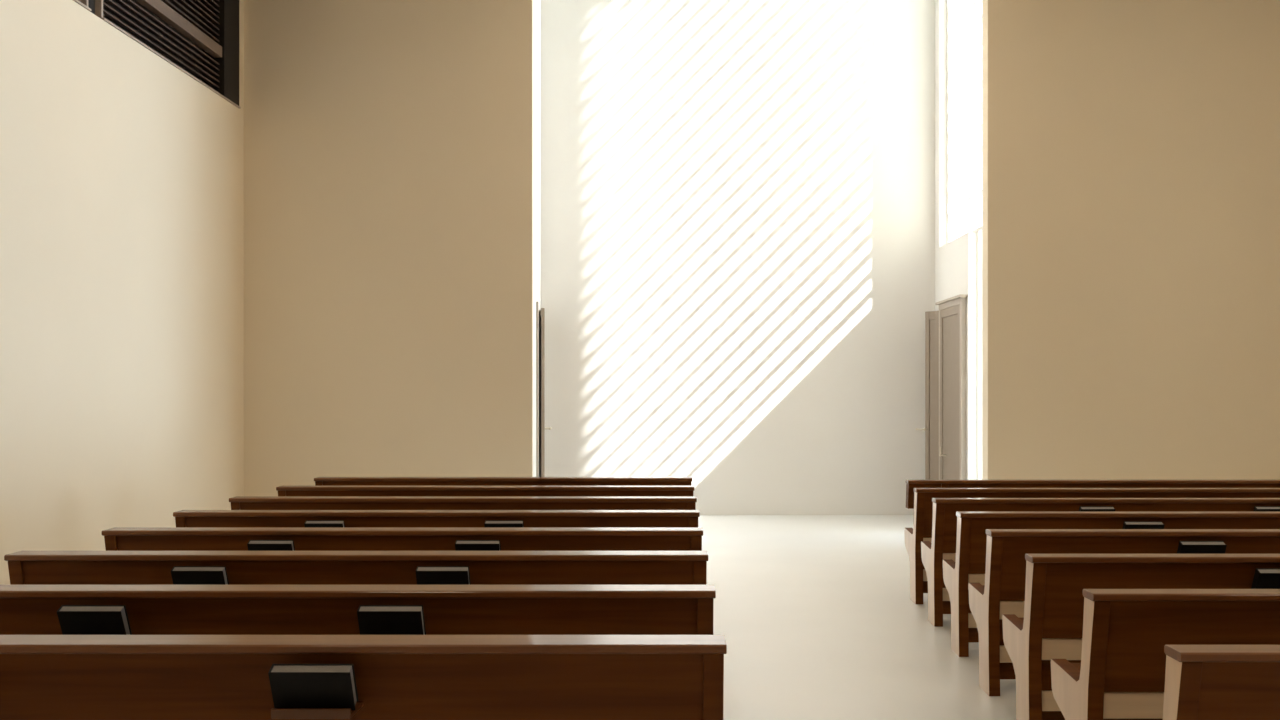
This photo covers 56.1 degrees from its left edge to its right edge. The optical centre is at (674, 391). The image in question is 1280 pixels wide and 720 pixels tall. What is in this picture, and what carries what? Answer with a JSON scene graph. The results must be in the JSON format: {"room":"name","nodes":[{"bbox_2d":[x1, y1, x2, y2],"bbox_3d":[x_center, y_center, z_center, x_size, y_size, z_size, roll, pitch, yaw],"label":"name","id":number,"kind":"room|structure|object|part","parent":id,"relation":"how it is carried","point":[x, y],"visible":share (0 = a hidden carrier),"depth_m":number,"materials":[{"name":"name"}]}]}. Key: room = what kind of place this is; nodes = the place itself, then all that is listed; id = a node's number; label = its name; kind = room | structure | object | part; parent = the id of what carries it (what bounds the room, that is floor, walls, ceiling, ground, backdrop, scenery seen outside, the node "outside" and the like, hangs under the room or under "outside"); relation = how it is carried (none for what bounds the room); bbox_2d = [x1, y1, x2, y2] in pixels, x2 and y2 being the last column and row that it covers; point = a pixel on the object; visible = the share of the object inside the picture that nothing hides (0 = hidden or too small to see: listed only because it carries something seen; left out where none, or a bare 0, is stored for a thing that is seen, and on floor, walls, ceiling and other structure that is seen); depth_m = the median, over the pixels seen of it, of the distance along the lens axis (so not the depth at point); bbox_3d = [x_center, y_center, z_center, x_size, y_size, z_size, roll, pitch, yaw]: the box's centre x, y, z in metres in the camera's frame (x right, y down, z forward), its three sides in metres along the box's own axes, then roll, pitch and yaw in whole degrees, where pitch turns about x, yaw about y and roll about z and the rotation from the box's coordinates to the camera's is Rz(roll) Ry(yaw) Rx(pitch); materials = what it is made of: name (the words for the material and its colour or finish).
{"room":"house of worship","nodes":[
{"label":"house of worship","id":0,"kind":"room"},
{"bbox_2d":[0,0,243,584],"bbox_3d":[-4.780,-1.646,4.700,0.500,6.400,15.800,0,0,0],"label":"wall","id":1,"kind":"structure","parent":0,"point":[122,172],"depth_m":9.60,"materials":[{"name":"paint"}]},
{"bbox_2d":[73,0,90,10],"bbox_3d":[-4.653,-3.796,5.655,0.274,1.696,7.270,0,0,0],"label":"screen","id":2,"kind":"object","parent":1,"relation":"attached to","point":[84,3],"visible":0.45,"depth_m":9.24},
{"bbox_2d":[88,0,94,13],"bbox_3d":[-4.630,-3.796,9.395,0.080,1.700,0.200,0,0,0],"label":"trim","id":3,"kind":"structure","parent":1,"relation":"attached to","point":[91,3],"depth_m":9.46,"materials":[{"name":"black metal"}]},
{"bbox_2d":[95,0,240,107],"bbox_3d":[-4.653,-3.796,10.991,0.274,1.696,2.981,0,0,0],"label":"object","id":4,"kind":"object","parent":1,"relation":"attached to","point":[199,38],"visible":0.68,"depth_m":11.44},
{"bbox_3d":[-4.588,-3.411,10.796,0.085,0.110,2.511,0,0,0],"label":"rail","id":5,"kind":"part","parent":4,"relation":"part of","materials":[{"name":"brown wood"}]},
{"bbox_2d":[244,0,532,495],"bbox_3d":[-3.265,-4.546,12.700,3.530,12.200,0.200,0,0,0],"label":"wall","id":6,"kind":"structure","parent":0,"point":[388,144],"depth_m":12.60,"materials":[{"name":"paint"}]},
{"bbox_2d":[533,0,540,476],"bbox_3d":[-1.857,-4.546,13.980,0.685,12.200,2.360,0,0,0],"label":"wall","id":7,"kind":"structure","parent":0,"point":[536,3],"depth_m":13.74,"materials":[{"name":"paint"}]},
{"bbox_2d":[536,302,551,476],"bbox_3d":[-1.555,0.264,14.326,0.167,2.580,1.406,0,0,-5],"label":"door","id":8,"kind":"structure","parent":7,"relation":"in","point":[542,310],"depth_m":14.21,"materials":[{"name":"beige wood"}]},
{"bbox_3d":[-1.603,0.264,14.321,0.051,2.580,1.405,0,0,-4],"label":"frame","id":9,"kind":"part","parent":8,"relation":"part of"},
{"bbox_3d":[-1.620,0.229,14.567,0.016,2.250,0.509,0,0,-9],"label":"panel","id":10,"kind":"part","parent":8,"relation":"part of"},
{"bbox_2d":[541,0,934,514],"bbox_3d":[0.642,-4.546,15.285,5.685,12.200,0.250,0,0,0],"label":"wall","id":11,"kind":"structure","parent":0,"point":[738,196],"depth_m":15.16,"materials":[{"name":"paint"}]},
{"bbox_2d":[698,515,1015,719],"bbox_3d":[1.185,1.654,5.980,12.630,0.200,18.960,0,0,0],"label":"floor","id":12,"kind":"structure","parent":0,"point":[817,617],"depth_m":7.79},
{"bbox_2d":[4,551,707,584],"bbox_3d":[-1.377,1.129,5.396,3.042,0.850,0.583,0,0,0],"label":"pew","id":13,"kind":"object","parent":12,"relation":"on","point":[25,567],"visible":0.23,"depth_m":5.21,"materials":[{"name":"brown wood"}]},
{"bbox_3d":[-2.863,1.143,5.441,0.057,0.822,0.491,0,0,0],"label":"panel","id":14,"kind":"part","parent":13,"relation":"part of","materials":[{"name":"brown wood"}]},
{"bbox_2d":[170,566,228,584],"bbox_3d":[-2.031,0.810,5.138,0.222,0.132,0.089,0,0,0],"label":"book","id":15,"kind":"object","parent":13,"relation":"on","point":[181,575],"visible":0.52,"depth_m":5.11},
{"bbox_3d":[-1.377,0.718,5.258,3.042,0.028,0.150,0,0,0],"label":"cap rail","id":16,"kind":"part","parent":13,"relation":"part of","materials":[{"name":"brown wood"}]},
{"bbox_3d":[-1.377,0.900,5.256,2.914,0.337,0.098,0,0,0],"label":"backrest","id":17,"kind":"part","parent":13,"relation":"part of","materials":[{"name":"brown wood"}]},
{"bbox_2d":[415,566,470,584],"bbox_3d":[-0.991,0.810,5.138,0.222,0.132,0.089,0,0,0],"label":"book","id":18,"kind":"object","parent":13,"relation":"on","point":[425,575],"visible":0.62,"depth_m":5.11,"materials":[{"name":"black paper"}]},
{"bbox_3d":[0.109,1.143,5.441,0.057,0.822,0.491,0,0,0],"label":"panel","id":19,"kind":"part","parent":13,"relation":"part of","materials":[{"name":"brown wood"}]},
{"bbox_2d":[0,585,715,634],"bbox_3d":[-1.407,1.129,4.457,3.101,0.850,0.583,0,0,0],"label":"pew","id":20,"kind":"object","parent":12,"relation":"on","point":[24,609],"visible":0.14,"depth_m":4.28,"materials":[{"name":"brown wood"}]},
{"bbox_2d":[57,605,131,634],"bbox_3d":[-2.031,0.810,4.200,0.222,0.132,0.089,0,0,0],"label":"book","id":21,"kind":"object","parent":20,"relation":"on","point":[73,619],"visible":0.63,"depth_m":4.18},
{"bbox_3d":[-1.407,0.718,4.320,3.101,0.028,0.150,0,0,0],"label":"cap rail","id":22,"kind":"part","parent":20,"relation":"part of","materials":[{"name":"brown wood"}]},
{"bbox_2d":[357,605,425,634],"bbox_3d":[-0.991,0.810,4.200,0.222,0.132,0.089,0,0,0],"label":"book","id":23,"kind":"object","parent":20,"relation":"on","point":[372,619],"visible":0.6,"depth_m":4.18,"materials":[{"name":"black paper"}]},
{"bbox_3d":[0.108,1.143,4.503,0.058,0.822,0.491,0,0,0],"label":"panel","id":24,"kind":"part","parent":20,"relation":"part of","materials":[{"name":"brown wood"}]},
{"bbox_2d":[0,635,726,719],"bbox_3d":[-1.407,1.129,3.551,3.101,0.850,0.583,0,0,0],"label":"pew","id":25,"kind":"object","parent":12,"relation":"on","point":[43,677],"visible":0.97,"depth_m":3.38,"materials":[{"name":"brown wood"}]},
{"bbox_2d":[268,664,358,709],"bbox_3d":[-0.991,0.810,3.294,0.222,0.132,0.089,0,0,0],"label":"book","id":26,"kind":"object","parent":25,"relation":"on","point":[293,686],"visible":0.83,"depth_m":3.27,"materials":[{"name":"black paper"}]},
{"bbox_3d":[-1.407,0.718,3.414,3.101,0.028,0.150,0,0,0],"label":"cap rail","id":27,"kind":"part","parent":25,"relation":"part of","materials":[{"name":"brown wood"}]},
{"bbox_3d":[0.108,1.143,3.597,0.058,0.822,0.491,0,0,0],"label":"panel","id":28,"kind":"part","parent":25,"relation":"part of","materials":[{"name":"brown wood"}]},
{"bbox_2d":[102,527,702,550],"bbox_3d":[-1.385,1.129,6.308,3.058,0.850,0.583,0,0,0],"label":"pew","id":29,"kind":"object","parent":12,"relation":"on","point":[117,538],"visible":0.16,"depth_m":6.12,"materials":[{"name":"brown wood"}]},
{"bbox_3d":[-2.878,1.143,6.353,0.057,0.822,0.491,0,0,0],"label":"panel","id":30,"kind":"part","parent":29,"relation":"part of","materials":[{"name":"brown wood"}]},
{"bbox_2d":[247,540,294,550],"bbox_3d":[-2.031,0.810,6.050,0.222,0.132,0.089,0,0,0],"label":"book","id":31,"kind":"object","parent":29,"relation":"on","point":[253,545],"visible":0.48,"depth_m":6.02,"materials":[{"name":"black paper"}]},
{"bbox_3d":[-1.385,0.718,6.170,3.058,0.028,0.150,0,0,0],"label":"cap rail","id":32,"kind":"part","parent":29,"relation":"part of","materials":[{"name":"brown wood"}]},
{"bbox_3d":[-1.385,0.900,6.168,2.929,0.337,0.098,0,0,0],"label":"backrest","id":33,"kind":"part","parent":29,"relation":"part of","materials":[{"name":"brown wood"}]},
{"bbox_2d":[455,540,500,550],"bbox_3d":[-0.991,0.810,6.050,0.222,0.132,0.089,0,0,0],"label":"book","id":34,"kind":"object","parent":29,"relation":"on","point":[460,545],"visible":0.52,"depth_m":6.02,"materials":[{"name":"black paper"}]},
{"bbox_3d":[0.108,1.143,6.353,0.057,0.822,0.491,0,0,0],"label":"panel","id":35,"kind":"part","parent":29,"relation":"part of","materials":[{"name":"brown wood"}]},
{"bbox_2d":[173,510,699,526],"bbox_3d":[-1.397,1.129,7.232,3.082,0.850,0.583,0,0,0],"label":"pew","id":36,"kind":"object","parent":12,"relation":"on","point":[183,518],"visible":0.22,"depth_m":7.05,"materials":[{"name":"brown wood"}]},
{"bbox_3d":[-2.903,1.143,7.278,0.058,0.822,0.491,0,0,0],"label":"panel","id":37,"kind":"part","parent":36,"relation":"part of","materials":[{"name":"brown wood"}]},
{"bbox_2d":[304,520,344,526],"bbox_3d":[-2.031,0.810,6.975,0.222,0.132,0.089,0,0,0],"label":"book","id":38,"kind":"object","parent":36,"relation":"on","point":[308,523],"visible":0.41,"depth_m":6.94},
{"bbox_3d":[-1.397,0.718,7.095,3.082,0.028,0.150,0,0,0],"label":"cap rail","id":39,"kind":"part","parent":36,"relation":"part of","materials":[{"name":"brown wood"}]},
{"bbox_3d":[-1.397,0.900,7.093,2.953,0.337,0.098,0,0,0],"label":"backrest","id":40,"kind":"part","parent":36,"relation":"part of","materials":[{"name":"brown wood"}]},
{"bbox_2d":[484,520,523,526],"bbox_3d":[-0.991,0.810,6.975,0.222,0.132,0.089,0,0,0],"label":"book","id":41,"kind":"object","parent":36,"relation":"on","point":[488,523],"visible":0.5,"depth_m":6.94,"materials":[{"name":"black paper"}]},
{"bbox_3d":[0.108,1.143,7.278,0.058,0.822,0.491,0,0,0],"label":"panel","id":42,"kind":"part","parent":36,"relation":"part of","materials":[{"name":"brown wood"}]},
{"bbox_2d":[229,496,696,509],"bbox_3d":[-1.407,1.129,8.162,3.101,0.850,0.583,0,0,0],"label":"pew","id":43,"kind":"object","parent":12,"relation":"on","point":[238,502],"visible":0.16,"depth_m":7.98,"materials":[{"name":"brown wood"}]},
{"bbox_3d":[-2.921,1.143,8.208,0.058,0.822,0.491,0,0,0],"label":"panel","id":44,"kind":"part","parent":43,"relation":"part of","materials":[{"name":"brown wood"}]},
{"bbox_3d":[-1.407,0.718,8.025,3.101,0.028,0.150,0,0,0],"label":"cap rail","id":45,"kind":"part","parent":43,"relation":"part of","materials":[{"name":"brown wood"}]},
{"bbox_3d":[-1.407,0.900,8.023,2.971,0.337,0.098,0,0,0],"label":"backrest","id":46,"kind":"part","parent":43,"relation":"part of","materials":[{"name":"brown wood"}]},
{"bbox_3d":[0.108,1.143,8.208,0.058,0.822,0.491,0,0,0],"label":"panel","id":47,"kind":"part","parent":43,"relation":"part of","materials":[{"name":"brown wood"}]},
{"bbox_2d":[276,486,693,495],"bbox_3d":[-1.407,1.129,9.105,3.101,0.850,0.583,0,0,0],"label":"pew","id":48,"kind":"object","parent":12,"relation":"on","point":[282,490],"visible":0.23,"depth_m":8.92,"materials":[{"name":"brown wood"}]},
{"bbox_3d":[-2.921,1.143,9.151,0.058,0.822,0.491,0,0,0],"label":"panel","id":49,"kind":"part","parent":48,"relation":"part of","materials":[{"name":"brown wood"}]},
{"bbox_3d":[-1.407,0.718,8.968,3.101,0.028,0.150,0,0,0],"label":"cap rail","id":50,"kind":"part","parent":48,"relation":"part of","materials":[{"name":"brown wood"}]},
{"bbox_3d":[-1.407,0.900,8.966,2.971,0.337,0.098,0,0,0],"label":"backrest","id":51,"kind":"part","parent":48,"relation":"part of","materials":[{"name":"brown wood"}]},
{"bbox_3d":[0.108,1.143,9.151,0.058,0.822,0.491,0,0,0],"label":"panel","id":52,"kind":"part","parent":48,"relation":"part of","materials":[{"name":"brown wood"}]},
{"bbox_2d":[314,477,692,485],"bbox_3d":[-1.407,1.129,10.033,3.101,0.850,0.583,0,0,0],"label":"pew","id":53,"kind":"object","parent":12,"relation":"on","point":[319,481],"visible":0.17,"depth_m":9.85,"materials":[{"name":"brown wood"}]},
{"bbox_3d":[-2.921,1.143,10.078,0.058,0.822,0.491,0,0,0],"label":"panel","id":54,"kind":"part","parent":53,"relation":"part of","materials":[{"name":"brown wood"}]},
{"bbox_3d":[-1.407,0.718,9.895,3.101,0.028,0.150,0,0,0],"label":"cap rail","id":55,"kind":"part","parent":53,"relation":"part of","materials":[{"name":"brown wood"}]},
{"bbox_3d":[-1.407,0.900,9.893,2.971,0.337,0.098,0,0,0],"label":"backrest","id":56,"kind":"part","parent":53,"relation":"part of","materials":[{"name":"brown wood"}]},
{"bbox_3d":[0.108,1.143,10.078,0.058,0.822,0.491,0,0,0],"label":"panel","id":57,"kind":"part","parent":53,"relation":"part of","materials":[{"name":"brown wood"}]},
{"bbox_2d":[904,488,1279,603],"bbox_3d":[3.635,1.129,8.921,3.764,0.850,0.583,0,0,0],"label":"pew","id":58,"kind":"object","parent":12,"relation":"on","point":[921,530],"visible":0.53,"depth_m":8.74,"materials":[{"name":"brown wood"}]},
{"bbox_3d":[1.789,1.143,8.967,0.058,0.822,0.491,0,0,0],"label":"panel","id":59,"kind":"part","parent":58,"relation":"part of","materials":[{"name":"brown wood"}]},
{"bbox_3d":[3.635,1.119,8.820,3.634,0.095,0.032,0,0,0],"label":"seat rail","id":60,"kind":"part","parent":58,"relation":"part of","materials":[{"name":"brown wood"}]},
{"bbox_3d":[3.635,0.718,8.767,3.764,0.028,0.115,0,0,0],"label":"cap rail","id":61,"kind":"part","parent":58,"relation":"part of","materials":[{"name":"brown wood"}]},
{"bbox_3d":[3.635,0.900,8.782,3.634,0.337,0.098,0,0,0],"label":"backrest","id":62,"kind":"part","parent":58,"relation":"part of","materials":[{"name":"brown wood"}]},
{"bbox_2d":[905,480,1279,521],"bbox_3d":[3.737,1.129,9.798,3.764,0.850,0.504,0,0,0],"label":"pew","id":63,"kind":"object","parent":12,"relation":"on","point":[910,484],"visible":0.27,"depth_m":9.56,"materials":[{"name":"brown wood"}]},
{"bbox_3d":[2.151,1.143,9.804,0.058,0.822,0.491,0,0,0],"label":"panel","id":64,"kind":"part","parent":63,"relation":"part of","materials":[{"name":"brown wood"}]},
{"bbox_3d":[3.737,0.718,9.604,3.764,0.028,0.115,0,0,0],"label":"cap rail","id":65,"kind":"part","parent":63,"relation":"part of","materials":[{"name":"brown wood"}]},
{"bbox_2d":[921,498,1279,626],"bbox_3d":[3.592,1.129,8.085,3.764,0.850,0.583,0,0,0],"label":"pew","id":66,"kind":"object","parent":12,"relation":"on","point":[944,520],"visible":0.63,"depth_m":7.91,"materials":[{"name":"brown wood"}]},
{"bbox_3d":[1.746,1.143,8.131,0.058,0.822,0.491,0,0,0],"label":"panel","id":67,"kind":"part","parent":66,"relation":"part of","materials":[{"name":"brown wood"}]},
{"bbox_3d":[3.592,1.119,7.984,3.634,0.095,0.032,0,0,0],"label":"seat rail","id":68,"kind":"part","parent":66,"relation":"part of","materials":[{"name":"brown wood"}]},
{"bbox_2d":[1079,506,1115,510],"bbox_3d":[2.747,0.810,7.828,0.222,0.132,0.089,0,0,0],"label":"book","id":69,"kind":"object","parent":66,"relation":"on","point":[1081,508],"visible":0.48,"depth_m":7.80,"materials":[{"name":"black paper"}]},
{"bbox_3d":[3.592,0.718,7.931,3.764,0.028,0.115,0,0,0],"label":"cap rail","id":70,"kind":"part","parent":66,"relation":"part of","materials":[{"name":"brown wood"}]},
{"bbox_3d":[3.592,0.900,7.946,3.634,0.337,0.098,0,0,0],"label":"backrest","id":71,"kind":"part","parent":66,"relation":"part of","materials":[{"name":"brown wood"}]},
{"bbox_2d":[1254,506,1279,510],"bbox_3d":[3.887,0.810,7.828,0.222,0.132,0.089,0,0,0],"label":"book","id":72,"kind":"object","parent":66,"relation":"on","point":[1256,508],"visible":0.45,"depth_m":7.80,"materials":[{"name":"black paper"}]},
{"bbox_2d":[943,511,1279,656],"bbox_3d":[3.540,1.129,7.178,3.764,0.850,0.583,0,0,0],"label":"pew","id":73,"kind":"object","parent":12,"relation":"on","point":[969,566],"visible":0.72,"depth_m":7.00,"materials":[{"name":"brown wood"}]},
{"bbox_3d":[1.694,1.143,7.223,0.058,0.822,0.491,0,0,0],"label":"panel","id":74,"kind":"part","parent":73,"relation":"part of","materials":[{"name":"brown wood"}]},
{"bbox_3d":[3.540,1.119,7.076,3.634,0.095,0.032,0,0,0],"label":"seat rail","id":75,"kind":"part","parent":73,"relation":"part of","materials":[{"name":"brown wood"}]},
{"bbox_3d":[3.540,0.718,7.022,3.764,0.028,0.115,0,0,0],"label":"cap rail","id":76,"kind":"part","parent":73,"relation":"part of","materials":[{"name":"brown wood"}]},
{"bbox_3d":[3.540,0.900,7.038,3.634,0.337,0.098,0,0,0],"label":"backrest","id":77,"kind":"part","parent":73,"relation":"part of","materials":[{"name":"brown wood"}]},
{"bbox_2d":[1122,521,1164,528],"bbox_3d":[2.695,0.810,6.920,0.222,0.132,0.089,0,0,0],"label":"book","id":78,"kind":"object","parent":73,"relation":"on","point":[1126,524],"visible":0.44,"depth_m":6.88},
{"bbox_2d":[968,529,1279,695],"bbox_3d":[3.478,1.129,6.268,3.764,0.850,0.583,0,0,0],"label":"pew","id":79,"kind":"object","parent":12,"relation":"on","point":[1003,591],"visible":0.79,"depth_m":6.10,"materials":[{"name":"brown wood"}]},
{"bbox_3d":[1.632,1.143,6.313,0.058,0.822,0.491,0,0,0],"label":"panel","id":80,"kind":"part","parent":79,"relation":"part of","materials":[{"name":"brown wood"}]},
{"bbox_3d":[3.478,1.119,6.166,3.634,0.095,0.032,0,0,0],"label":"seat rail","id":81,"kind":"part","parent":79,"relation":"part of","materials":[{"name":"brown wood"}]},
{"bbox_3d":[3.478,0.718,6.112,3.764,0.028,0.115,0,0,0],"label":"cap rail","id":82,"kind":"part","parent":79,"relation":"part of","materials":[{"name":"brown wood"}]},
{"bbox_3d":[3.478,0.900,6.128,3.634,0.337,0.098,0,0,0],"label":"backrest","id":83,"kind":"part","parent":79,"relation":"part of","materials":[{"name":"brown wood"}]},
{"bbox_2d":[1177,541,1226,553],"bbox_3d":[2.633,0.810,6.010,0.222,0.132,0.089,0,0,0],"label":"book","id":84,"kind":"object","parent":79,"relation":"on","point":[1184,547],"visible":0.46,"depth_m":5.98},
{"bbox_2d":[1002,554,1279,719],"bbox_3d":[3.408,1.129,5.332,3.764,0.850,0.583,0,0,0],"label":"pew","id":85,"kind":"object","parent":12,"relation":"on","point":[1051,627],"visible":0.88,"depth_m":5.17,"materials":[{"name":"brown wood"}]},
{"bbox_3d":[1.562,1.143,5.378,0.058,0.822,0.491,0,0,0],"label":"panel","id":86,"kind":"part","parent":85,"relation":"part of","materials":[{"name":"brown wood"}]},
{"bbox_3d":[3.408,1.119,5.231,3.634,0.095,0.032,0,0,0],"label":"seat rail","id":87,"kind":"part","parent":85,"relation":"part of","materials":[{"name":"brown wood"}]},
{"bbox_3d":[3.408,0.718,5.178,3.764,0.028,0.115,0,0,0],"label":"cap rail","id":88,"kind":"part","parent":85,"relation":"part of","materials":[{"name":"brown wood"}]},
{"bbox_3d":[3.408,0.900,5.193,3.634,0.337,0.098,0,0,0],"label":"backrest","id":89,"kind":"part","parent":85,"relation":"part of","materials":[{"name":"brown wood"}]},
{"bbox_2d":[1251,568,1279,588],"bbox_3d":[2.563,0.810,5.075,0.222,0.132,0.089,0,0,0],"label":"book","id":90,"kind":"object","parent":85,"relation":"on","point":[1264,578],"visible":0.55,"depth_m":5.05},
{"bbox_2d":[1051,589,1279,719],"bbox_3d":[3.342,1.129,4.399,3.764,0.850,0.583,0,0,0],"label":"pew","id":91,"kind":"object","parent":12,"relation":"on","point":[1120,674],"visible":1,"depth_m":4.24,"materials":[{"name":"brown wood"}]},
{"bbox_3d":[3.342,1.088,4.500,3.634,0.067,0.368,0,0,0],"label":"seat","id":92,"kind":"part","parent":91,"relation":"part of","materials":[{"name":"brown wood"}]},
{"bbox_3d":[1.496,1.143,4.444,0.058,0.822,0.491,0,0,0],"label":"panel","id":93,"kind":"part","parent":91,"relation":"part of","materials":[{"name":"brown wood"}]},
{"bbox_3d":[3.342,1.119,4.297,3.634,0.095,0.032,0,0,0],"label":"seat rail","id":94,"kind":"part","parent":91,"relation":"part of","materials":[{"name":"brown wood"}]},
{"bbox_3d":[3.342,0.718,4.244,3.764,0.028,0.115,0,0,0],"label":"cap rail","id":95,"kind":"part","parent":91,"relation":"part of","materials":[{"name":"brown wood"}]},
{"bbox_3d":[3.342,0.900,4.259,3.634,0.337,0.098,0,0,0],"label":"backrest","id":96,"kind":"part","parent":91,"relation":"part of","materials":[{"name":"brown wood"}]},
{"bbox_2d":[1163,645,1279,719],"bbox_3d":[3.248,1.129,3.450,3.764,0.850,0.583,0,0,0],"label":"pew","id":97,"kind":"object","parent":12,"relation":"on","point":[1203,682],"visible":1,"depth_m":3.28,"materials":[{"name":"brown wood"}]},
{"bbox_3d":[1.402,1.143,3.496,0.058,0.822,0.491,0,0,0],"label":"panel","id":98,"kind":"part","parent":97,"relation":"part of","materials":[{"name":"brown wood"}]},
{"bbox_3d":[3.248,0.718,3.296,3.764,0.028,0.115,0,0,0],"label":"cap rail","id":99,"kind":"part","parent":97,"relation":"part of","materials":[{"name":"brown wood"}]},
{"bbox_3d":[3.248,0.900,3.311,3.634,0.337,0.098,0,0,0],"label":"backrest","id":100,"kind":"part","parent":97,"relation":"part of","materials":[{"name":"brown wood"}]},
{"bbox_2d":[935,0,982,479],"bbox_3d":[3.385,-4.546,13.980,0.200,12.200,2.360,0,0,0],"label":"wall","id":101,"kind":"structure","parent":0,"point":[955,260],"depth_m":14.79,"materials":[{"name":"paint"}]},
{"bbox_2d":[916,311,938,479],"bbox_3d":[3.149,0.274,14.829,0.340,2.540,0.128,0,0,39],"label":"door","id":102,"kind":"structure","parent":101,"relation":"in","point":[931,429],"depth_m":14.80,"materials":[{"name":"beige wood"}]},
{"bbox_3d":[3.185,0.229,14.800,0.016,2.250,0.111,0,0,-30],"label":"panel","id":103,"kind":"part","parent":102,"relation":"part of","materials":[{"name":"grey wood"}]},
{"bbox_2d":[936,294,967,479],"bbox_3d":[3.216,0.229,14.090,0.139,2.650,1.260,0,0,0],"label":"door","id":104,"kind":"structure","parent":101,"relation":"in","point":[953,310],"depth_m":13.92,"materials":[{"name":"beige wood"}]},
{"bbox_3d":[3.188,0.708,14.300,0.083,0.128,0.036,0,0,0],"label":"handle","id":105,"kind":"part","parent":104,"relation":"part of","materials":[{"name":"silver"}]},
{"bbox_3d":[3.243,0.229,14.110,0.001,2.250,0.820,0,0,0],"label":"panel","id":106,"kind":"part","parent":104,"relation":"part of","materials":[{"name":"beige wood"}]},
{"bbox_2d":[947,0,981,242],"bbox_3d":[3.486,-5.571,13.879,0.202,7.550,2.277,0,0,0],"label":"window","id":107,"kind":"structure","parent":101,"relation":"in","point":[961,3],"depth_m":14.74,"materials":[{"name":"white glass"}]},
{"bbox_2d":[977,231,981,479],"bbox_3d":[3.410,-0.120,13.140,0.050,3.349,0.600,0,0,0],"label":"window","id":108,"kind":"structure","parent":101,"relation":"in","point":[979,233],"depth_m":13.42,"materials":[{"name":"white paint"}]},
{"bbox_2d":[983,0,1279,479],"bbox_3d":[5.393,-7.196,12.700,4.215,17.500,0.200,0,0,0],"label":"wall","id":109,"kind":"structure","parent":0,"point":[1131,148],"depth_m":12.60,"materials":[{"name":"paint"}]}
]}

